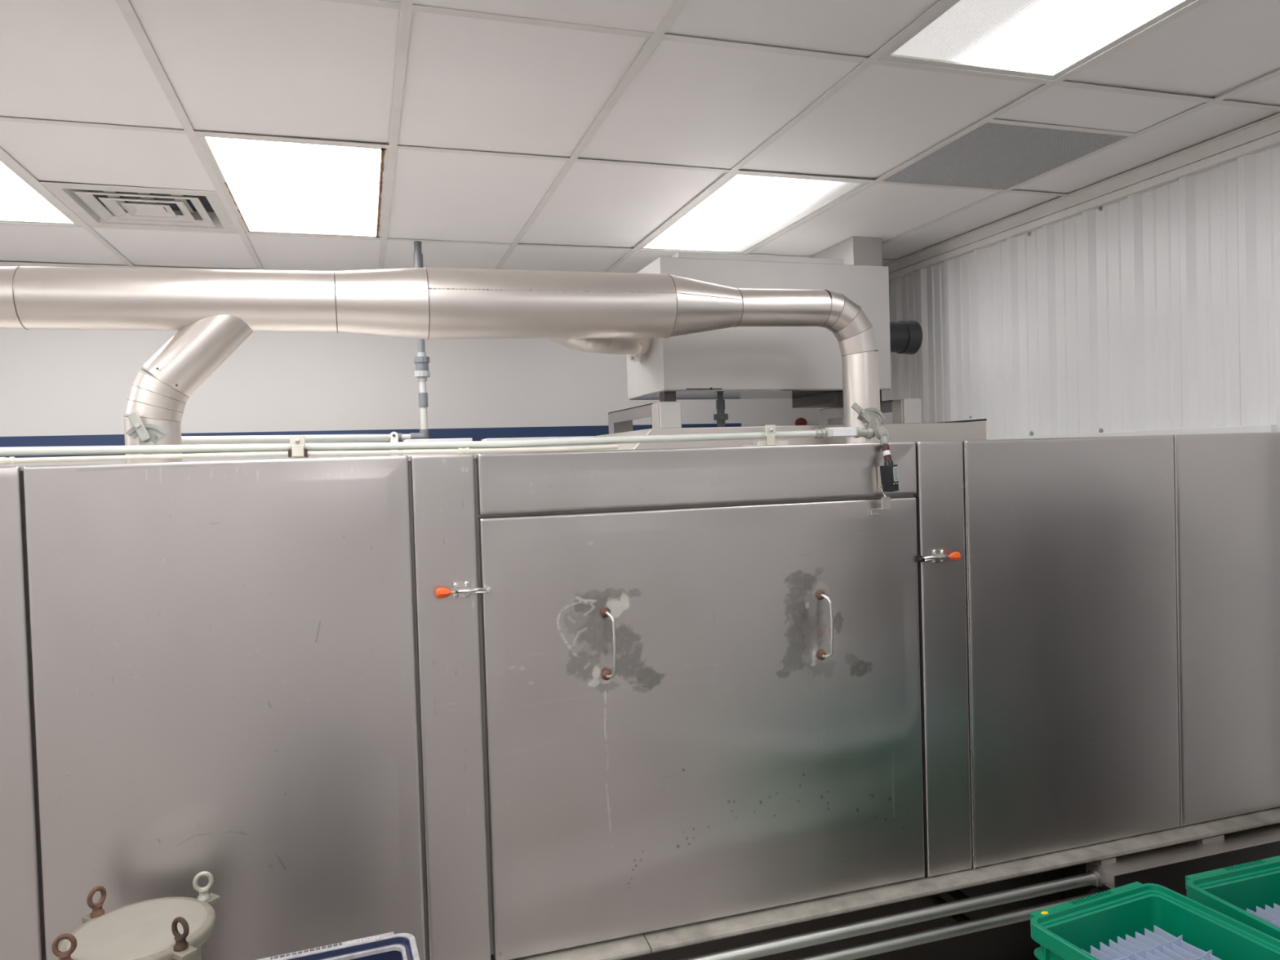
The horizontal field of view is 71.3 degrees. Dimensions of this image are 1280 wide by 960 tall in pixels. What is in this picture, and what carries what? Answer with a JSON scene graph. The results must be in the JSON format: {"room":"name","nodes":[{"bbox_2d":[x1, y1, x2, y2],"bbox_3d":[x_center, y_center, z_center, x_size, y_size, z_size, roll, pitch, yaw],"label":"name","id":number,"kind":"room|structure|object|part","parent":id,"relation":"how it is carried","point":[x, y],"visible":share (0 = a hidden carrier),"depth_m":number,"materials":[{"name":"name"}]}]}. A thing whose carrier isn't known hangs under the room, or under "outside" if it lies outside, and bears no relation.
{"room":"factory floor","nodes":[
{"label":"factory floor","id":0,"kind":"room"},
{"bbox_2d":[0,261,829,466],"bbox_3d":[-1.839,0.162,4.872,6.645,2.759,0.103,-2,1,-18],"label":"wall","id":1,"kind":"structure","parent":0,"point":[59,388],"depth_m":4.87,"materials":[{"name":"white paint"}]},
{"bbox_2d":[0,261,251,270],"bbox_3d":[-1.907,-1.100,4.771,6.545,0.031,0.022,-2,1,-18],"label":"trim","id":2,"kind":"structure","parent":1,"relation":"attached to","point":[2,264],"depth_m":4.47,"materials":[{"name":"white metal"}]},
{"bbox_2d":[795,417,806,425],"bbox_3d":[1.032,-0.364,5.707,0.072,0.072,0.045,-2,1,-18],"label":"cap","id":3,"kind":"object","parent":1,"relation":"attached to","point":[799,421],"visible":0.7,"depth_m":5.69,"materials":[{"name":"plastic"}]},
{"bbox_2d":[0,0,1279,273],"bbox_3d":[-0.942,-1.070,1.010,7.133,0.031,7.976,-2,1,-17],"label":"ceiling","id":4,"kind":"structure","parent":0,"point":[301,68],"depth_m":2.71,"materials":[{"name":"plastic"}]},
{"bbox_2d":[0,155,79,225],"bbox_3d":[-2.462,-1.104,3.109,0.594,0.088,1.238,-2,1,-17],"label":"ceiling light","id":5,"kind":"object","parent":4,"relation":"attached to","point":[20,201],"visible":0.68,"depth_m":3.48,"materials":[{"name":"white plastic"}]},
{"bbox_2d":[40,180,238,232],"bbox_3d":[-1.974,-1.122,3.592,0.594,0.085,0.605,-2,1,-17],"label":"ceiling vent","id":6,"kind":"object","parent":4,"relation":"in","point":[96,206],"visible":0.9,"depth_m":3.61,"materials":[{"name":"metal"}]},
{"bbox_3d":[-2.097,-1.133,3.553,0.042,0.002,0.408,-2,1,-17],"label":"damper blade","id":7,"kind":"part","parent":6,"relation":"part of","materials":[{"name":"paint"}]},
{"bbox_3d":[-1.983,-1.137,3.589,0.042,0.002,0.408,-2,1,-17],"label":"damper blade","id":8,"kind":"part","parent":6,"relation":"part of","materials":[{"name":"paint"}]},
{"bbox_3d":[-1.973,-1.097,3.592,0.104,0.004,0.106,-2,1,-17],"label":"plate","id":9,"kind":"part","parent":6,"relation":"part of","materials":[{"name":"paint"}]},
{"bbox_3d":[-1.868,-1.141,3.624,0.042,0.002,0.408,-2,1,-17],"label":"damper blade","id":10,"kind":"part","parent":6,"relation":"part of","materials":[{"name":"paint"}]},
{"bbox_2d":[195,130,388,238],"bbox_3d":[-1.298,-1.148,3.470,0.594,0.089,1.238,-2,1,-17],"label":"ceiling light","id":11,"kind":"object","parent":4,"relation":"attached to","point":[270,186],"visible":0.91,"depth_m":3.34,"materials":[{"name":"white plastic"}]},
{"bbox_2d":[181,240,430,444],"bbox_3d":[-1.393,-0.632,3.674,0.160,0.982,1.400,-1,2,28],"label":"pipe","id":12,"kind":"object","parent":4,"relation":"attached to","point":[421,361],"visible":0.83,"depth_m":4.02,"materials":[{"name":"grey plastic"}]},
{"bbox_2d":[639,169,872,253],"bbox_3d":[0.448,-1.214,4.012,0.594,0.088,1.238,-2,1,-17],"label":"ceiling light","id":13,"kind":"object","parent":4,"relation":"attached to","point":[744,211],"visible":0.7,"depth_m":3.90,"materials":[{"name":"white plastic"}]},
{"bbox_2d":[626,235,891,408],"bbox_3d":[0.532,-0.738,4.080,1.527,0.876,1.731,-2,1,-18],"label":"box","id":14,"kind":"object","parent":4,"relation":"attached to","point":[802,365],"visible":0.74,"depth_m":3.17,"materials":[{"name":"white painted metal"},{"name":"dark blue paint"}]},
{"bbox_2d":[713,395,728,426],"bbox_3d":[0.303,-0.251,3.348,0.055,0.132,0.055,-2,1,-18],"label":"drain fitting","id":15,"kind":"object","parent":14,"relation":"attached to","point":[720,416],"visible":0.9,"depth_m":3.33,"materials":[{"name":"grey plastic"}]},
{"bbox_3d":[0.378,-0.785,3.334,0.642,0.022,0.378,-2,1,-18],"label":"lid","id":16,"kind":"part","parent":14,"relation":"part of","materials":[{"name":"silver metal"}]},
{"bbox_3d":[0.764,-0.313,3.494,0.199,0.040,0.340,-2,1,-18],"label":"mount plate","id":17,"kind":"part","parent":14,"relation":"part of","materials":[{"name":"silver metal"}]},
{"bbox_2d":[889,320,922,354],"bbox_3d":[0.975,-0.561,3.506,0.223,0.133,0.133,-2,1,-18],"label":"pipe","id":18,"kind":"object","parent":14,"relation":"attached to","point":[905,336],"visible":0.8,"depth_m":3.47,"materials":[{"name":"black plastic"}]},
{"bbox_2d":[883,122,1127,189],"bbox_3d":[1.312,-1.195,3.285,0.588,0.034,0.627,-2,1,-17],"label":"ceiling vent","id":19,"kind":"object","parent":4,"relation":"in","point":[997,156],"visible":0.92,"depth_m":3.25,"materials":[{"name":"grey metal"}]},
{"bbox_2d":[879,0,1195,79],"bbox_3d":[1.095,-1.184,1.929,0.594,0.088,1.203,-2,1,-17],"label":"ceiling light","id":20,"kind":"object","parent":4,"relation":"attached to","point":[1046,39],"visible":0.83,"depth_m":2.30,"materials":[{"name":"white plastic"}]},
{"bbox_2d":[0,0,1279,272],"bbox_3d":[-0.743,-1.079,1.071,6.695,0.037,8.011,-2,1,-17],"label":"grid","id":21,"kind":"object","parent":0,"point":[406,7],"depth_m":2.78,"materials":[{"name":"white metal"}]},
{"bbox_2d":[843,145,1279,437],"bbox_3d":[2.542,0.100,1.837,0.102,2.759,8.350,-2,1,-18],"label":"wall","id":22,"kind":"structure","parent":0,"point":[1157,308],"depth_m":3.58,"materials":[{"name":"white metal"}]},
{"bbox_2d":[882,113,1279,273],"bbox_3d":[2.461,-1.151,1.794,0.052,0.053,8.350,-2,1,-18],"label":"trim","id":23,"kind":"structure","parent":22,"relation":"attached to","point":[1269,126],"depth_m":3.57,"materials":[{"name":"white metal"}]},
{"bbox_2d":[888,131,1279,280],"bbox_3d":[2.465,-1.105,1.796,0.046,0.032,8.350,-2,1,-18],"label":"trim","id":24,"kind":"structure","parent":22,"relation":"attached to","point":[1273,140],"depth_m":3.57,"materials":[{"name":"white metal"}]},
{"bbox_2d":[988,424,1277,439],"bbox_3d":[1.676,-0.180,4.391,0.038,0.050,2.950,-2,1,-18],"label":"trim","id":25,"kind":"structure","parent":22,"relation":"attached to","point":[1269,428],"depth_m":3.34,"materials":[{"name":"white metal"}]},
{"bbox_3d":[-0.535,1.647,0.876,6.795,0.100,8.550,-2,1,-18],"label":"floor","id":26,"kind":"structure","parent":0,"visible":0},
{"bbox_2d":[51,871,220,959],"bbox_3d":[-0.970,1.206,1.756,0.270,0.767,0.270,-2,1,-18],"label":"tank lid","id":27,"kind":"object","parent":26,"relation":"on","point":[166,928],"visible":1,"depth_m":1.74,"materials":[{"name":"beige metal"}]},
{"bbox_3d":[-0.980,0.879,1.748,0.242,0.002,0.242,-2,1,-18],"label":"lid","id":28,"kind":"part","parent":27,"relation":"part of","materials":[{"name":"beige metal"}]},
{"bbox_2d":[0,431,1279,959],"bbox_3d":[-0.482,0.722,3.450,4.725,1.624,2.654,-2,1,-18],"label":"machine","id":29,"kind":"object","parent":26,"relation":"on","point":[667,704],"visible":0.99,"depth_m":2.25,"materials":[{"name":"metal"}]},
{"bbox_3d":[-1.813,0.610,1.702,1.138,1.238,0.031,-2,1,-18],"label":"panel","id":30,"kind":"part","parent":29,"relation":"part of","materials":[{"name":"silver metal"}]},
{"bbox_3d":[-0.895,0.575,1.993,0.774,1.238,0.034,-2,1,-18],"label":"panel","id":31,"kind":"part","parent":29,"relation":"part of","materials":[{"name":"silver metal"}]},
{"bbox_2d":[288,435,308,457],"bbox_3d":[-0.806,-0.078,2.113,0.041,0.051,0.162,-2,1,-18],"label":"clamp","id":32,"kind":"object","parent":29,"relation":"on","point":[297,442],"visible":1,"depth_m":2.04,"materials":[{"name":"metal"}]},
{"bbox_2d":[0,444,617,464],"bbox_3d":[-0.833,-0.057,2.043,1.629,0.021,0.017,-2,1,-18],"label":"conduit","id":33,"kind":"object","parent":29,"relation":"on","point":[3,460],"visible":0.98,"depth_m":2.04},
{"bbox_2d":[390,431,398,456],"bbox_3d":[-1.140,-0.151,4.148,0.036,0.147,0.013,-2,1,-18],"label":"clamp","id":34,"kind":"object","parent":29,"relation":"attached to","point":[394,437],"visible":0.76,"depth_m":4.15,"materials":[{"name":"white plastic"}]},
{"bbox_2d":[403,438,472,460],"bbox_3d":[-0.929,-0.134,4.101,0.296,0.106,0.180,-2,1,-18],"label":"sheet","id":35,"kind":"object","parent":29,"relation":"on","point":[437,439],"visible":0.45,"depth_m":4.01,"materials":[{"name":"white metal"}]},
{"bbox_2d":[0,265,884,462],"bbox_3d":[-1.716,-0.288,2.175,5.265,0.554,0.212,-2,1,-18],"label":"duct","id":36,"kind":"object","parent":29,"relation":"on","point":[213,312],"visible":0.96,"depth_m":2.42,"materials":[{"name":"silver metal"}]},
{"bbox_3d":[-1.252,-0.134,2.232,0.051,0.077,0.012,-2,1,-4],"label":"lever","id":37,"kind":"part","parent":36,"relation":"part of","materials":[{"name":"metal"}]},
{"bbox_3d":[-1.266,-0.093,2.324,0.130,0.129,0.130,-2,1,-18],"label":"down leg","id":38,"kind":"part","parent":36,"relation":"part of","materials":[{"name":"silver metal"}]},
{"bbox_2d":[549,337,651,361],"bbox_3d":[-0.208,-0.547,2.995,0.316,0.266,0.752,-1,2,30],"label":"duct elbow","id":39,"kind":"object","parent":36,"relation":"attached to","point":[633,348],"visible":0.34,"depth_m":3.12,"materials":[{"name":"silver metal"}]},
{"bbox_3d":[0.735,-0.262,2.961,0.122,0.316,0.118,-2,1,-18],"label":"down leg","id":40,"kind":"part","parent":36,"relation":"part of","materials":[{"name":"silver metal"}]},
{"bbox_3d":[0.712,-0.215,2.863,0.072,0.068,0.009,-2,1,-10],"label":"lever","id":41,"kind":"part","parent":36,"relation":"part of","materials":[{"name":"metal"}]},
{"bbox_2d":[0,426,891,461],"bbox_3d":[-0.436,-0.059,2.138,2.391,0.100,0.123,-2,1,-18],"label":"conduit","id":42,"kind":"object","parent":29,"relation":"attached to","point":[882,433],"visible":1,"depth_m":2.16,"materials":[{"name":"metal"}]},
{"bbox_2d":[742,425,775,446],"bbox_3d":[0.331,-0.121,2.486,0.032,0.057,0.162,-2,1,-18],"label":"clamp","id":43,"kind":"object","parent":42,"relation":"attached to","point":[770,429],"visible":0.98,"depth_m":2.41,"materials":[{"name":"metal"}]},
{"bbox_3d":[0.571,-0.133,2.491,0.071,0.019,0.002,-2,1,-18],"label":"plate","id":44,"kind":"part","parent":42,"relation":"part of","materials":[{"name":"white plastic"}]},
{"bbox_3d":[-0.451,0.558,2.136,0.145,1.238,0.031,-2,1,-18],"label":"corner post","id":45,"kind":"part","parent":29,"relation":"part of","materials":[{"name":"silver metal"}]},
{"bbox_3d":[-0.394,0.263,2.111,0.073,0.016,0.017,-2,1,-23],"label":"clamp arm","id":46,"kind":"part","parent":29,"relation":"part of","materials":[{"name":"metal"}]},
{"bbox_2d":[480,435,593,453],"bbox_3d":[-0.462,-0.150,4.249,0.557,0.102,0.180,-2,1,-18],"label":"sheet","id":47,"kind":"object","parent":29,"relation":"on","point":[546,437],"visible":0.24,"depth_m":4.15,"materials":[{"name":"white metal"}]},
{"bbox_3d":[-0.076,0.410,2.220,0.017,0.167,0.047,-3,2,-34],"label":"pull handle","id":48,"kind":"part","parent":29,"relation":"part of","materials":[{"name":"metal"}]},
{"bbox_2d":[608,401,681,434],"bbox_3d":[0.007,-0.178,3.266,0.082,0.176,0.622,-2,1,-18],"label":"support frame","id":49,"kind":"object","parent":29,"relation":"on","point":[664,414],"visible":0.78,"depth_m":3.04,"materials":[{"name":"silver metal"}]},
{"bbox_3d":[-0.076,-0.182,3.528,0.079,0.176,0.072,-2,1,-18],"label":"post","id":50,"kind":"part","parent":49,"relation":"part of","materials":[{"name":"grey metal"}]},
{"bbox_3d":[0.092,-0.217,3.005,0.076,0.089,0.075,-2,1,-18],"label":"post","id":51,"kind":"part","parent":49,"relation":"part of","materials":[{"name":"silver metal"}]},
{"bbox_3d":[0.191,-0.012,2.334,1.220,0.147,0.030,-2,1,-18],"label":"header panel","id":52,"kind":"part","parent":29,"relation":"part of","materials":[{"name":"silver metal"}]},
{"bbox_3d":[0.210,0.609,2.346,1.218,1.079,0.035,-2,1,-18],"label":"door","id":53,"kind":"part","parent":29,"relation":"part of","materials":[{"name":"silver metal"}]},
{"bbox_2d":[752,440,788,446],"bbox_3d":[0.357,-0.099,2.444,0.086,0.016,0.040,-2,1,-18],"label":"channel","id":54,"kind":"object","parent":29,"relation":"on","point":[758,442],"visible":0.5,"depth_m":2.43,"materials":[{"name":"beige metal"}]},
{"bbox_2d":[585,418,988,450],"bbox_3d":[0.517,-0.159,3.451,1.405,0.098,0.756,-2,1,-18],"label":"deck","id":55,"kind":"object","parent":29,"relation":"on","point":[971,429],"visible":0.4,"depth_m":3.10,"materials":[{"name":"silver metal"}]},
{"bbox_3d":[1.179,-0.180,3.636,0.008,0.088,0.706,-2,1,-18],"label":"plate","id":56,"kind":"part","parent":55,"relation":"part of","materials":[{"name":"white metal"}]},
{"bbox_3d":[0.499,0.394,2.403,0.016,0.173,0.047,-3,2,-35],"label":"pull handle","id":57,"kind":"part","parent":29,"relation":"part of","materials":[{"name":"metal"}]},
{"bbox_2d":[818,398,921,425],"bbox_3d":[0.900,-0.213,3.551,0.079,0.179,0.622,-2,1,-18],"label":"support frame","id":58,"kind":"object","parent":29,"relation":"on","point":[904,411],"visible":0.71,"depth_m":3.29,"materials":[{"name":"silver metal"}]},
{"bbox_3d":[0.817,-0.217,3.813,0.077,0.179,0.072,-2,1,-18],"label":"post","id":59,"kind":"part","parent":58,"relation":"part of","materials":[{"name":"grey metal"}]},
{"bbox_3d":[0.984,-0.252,3.290,0.073,0.092,0.075,-2,1,-18],"label":"post","id":60,"kind":"part","parent":58,"relation":"part of","materials":[{"name":"silver metal"}]},
{"bbox_2d":[877,459,899,492],"bbox_3d":[0.675,-0.011,2.442,0.037,0.087,0.060,-3,2,-31],"label":"switch","id":61,"kind":"object","parent":29,"relation":"attached to","point":[887,473],"visible":1,"depth_m":2.42,"materials":[{"name":"black plastic"}]},
{"bbox_3d":[0.665,-0.002,2.453,0.012,0.070,0.029,-2,1,-18],"label":"mount plate","id":62,"kind":"part","parent":61,"relation":"part of","materials":[{"name":"silver metal"}]},
{"bbox_2d":[678,866,1106,959],"bbox_3d":[-0.301,1.242,2.189,3.466,0.051,0.178,-2,1,-18],"label":"pipe","id":63,"kind":"object","parent":29,"relation":"attached to","point":[1095,877],"visible":0.98,"depth_m":2.44,"materials":[{"name":"grey metal"}]},
{"bbox_3d":[0.824,0.219,2.499,0.073,0.016,0.017,-2,1,-13],"label":"clamp arm","id":64,"kind":"part","parent":29,"relation":"part of","materials":[{"name":"metal"}]},
{"bbox_3d":[0.866,0.508,2.557,0.150,1.238,0.030,-2,1,-18],"label":"corner post","id":65,"kind":"part","parent":29,"relation":"part of","materials":[{"name":"silver metal"}]},
{"bbox_2d":[788,887,1102,959],"bbox_3d":[-0.300,1.303,2.191,3.466,0.051,0.178,-2,1,-18],"label":"pipe","id":66,"kind":"object","parent":29,"relation":"attached to","point":[965,925],"visible":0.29,"depth_m":2.47,"materials":[{"name":"grey metal"}]},
{"bbox_3d":[1.314,0.491,2.699,0.776,1.238,0.032,-2,1,-18],"label":"panel","id":67,"kind":"part","parent":29,"relation":"part of","materials":[{"name":"silver metal"}]},
{"bbox_3d":[1.916,0.468,2.892,0.479,1.238,0.030,-2,1,-18],"label":"panel","id":68,"kind":"part","parent":29,"relation":"part of","materials":[{"name":"silver metal"}]},
{"bbox_2d":[1063,822,1279,898],"bbox_3d":[1.768,1.289,2.831,0.866,0.343,0.207,-2,1,-18],"label":"trough","id":69,"kind":"object","parent":26,"relation":"on","point":[1168,866],"visible":0.37,"depth_m":2.72,"materials":[{"name":"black metal"}]},
{"bbox_3d":[1.778,1.135,2.782,0.866,0.003,0.112,-2,1,-18],"label":"trough lid","id":70,"kind":"part","parent":69,"relation":"part of","materials":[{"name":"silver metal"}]},
{"bbox_3d":[1.339,1.394,1.765,0.960,0.250,0.650,-2,1,-18],"label":"stand","id":71,"kind":"object","parent":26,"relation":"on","visible":0},
{"bbox_2d":[1030,881,1279,959],"bbox_3d":[1.142,1.114,1.761,0.400,0.321,0.613,-2,1,-23],"label":"plastic crate","id":72,"kind":"object","parent":71,"relation":"on","point":[1062,931],"visible":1,"depth_m":1.99,"materials":[{"name":"green plastic"}]},
{"bbox_3d":[1.020,0.967,2.031,0.335,0.030,0.017,-2,1,-23],"label":"comb handle","id":73,"kind":"part","parent":72,"relation":"part of","materials":[{"name":"green plastic"}]},
{"bbox_2d":[1082,924,1221,959],"bbox_3d":[1.127,1.132,1.771,0.238,0.276,0.400,-2,1,-23],"label":"divider","id":74,"kind":"object","parent":72,"relation":"in","point":[1160,944],"visible":1,"depth_m":1.91,"materials":[{"name":"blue plastic"}]},
{"bbox_2d":[1185,855,1279,939],"bbox_3d":[1.554,1.099,1.884,0.400,0.320,0.613,-2,1,-17],"label":"plastic crate","id":75,"kind":"object","parent":71,"relation":"on","point":[1230,891],"visible":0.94,"depth_m":2.12,"materials":[{"name":"green plastic"}]},
{"bbox_3d":[1.458,0.950,2.164,0.335,0.030,0.017,-2,1,-17],"label":"comb handle","id":76,"kind":"part","parent":75,"relation":"part of","materials":[{"name":"green plastic"}]},
{"bbox_2d":[1246,902,1279,928],"bbox_3d":[1.562,1.116,1.896,0.238,0.276,0.400,-2,1,-17],"label":"divider","id":77,"kind":"object","parent":75,"relation":"in","point":[1271,915],"visible":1,"depth_m":2.04,"materials":[{"name":"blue plastic"}]},
{"bbox_3d":[-0.491,1.394,1.374,0.400,0.380,0.680,-2,1,-18],"label":"stand","id":78,"kind":"object","parent":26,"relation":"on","visible":0},
{"bbox_2d":[257,931,419,959],"bbox_3d":[-0.521,1.043,1.387,0.402,0.321,0.614,-2,1,-20],"label":"sign","id":79,"kind":"object","parent":78,"relation":"on","point":[386,946],"visible":1,"depth_m":1.68,"materials":[{"name":"plastic"}]}
]}

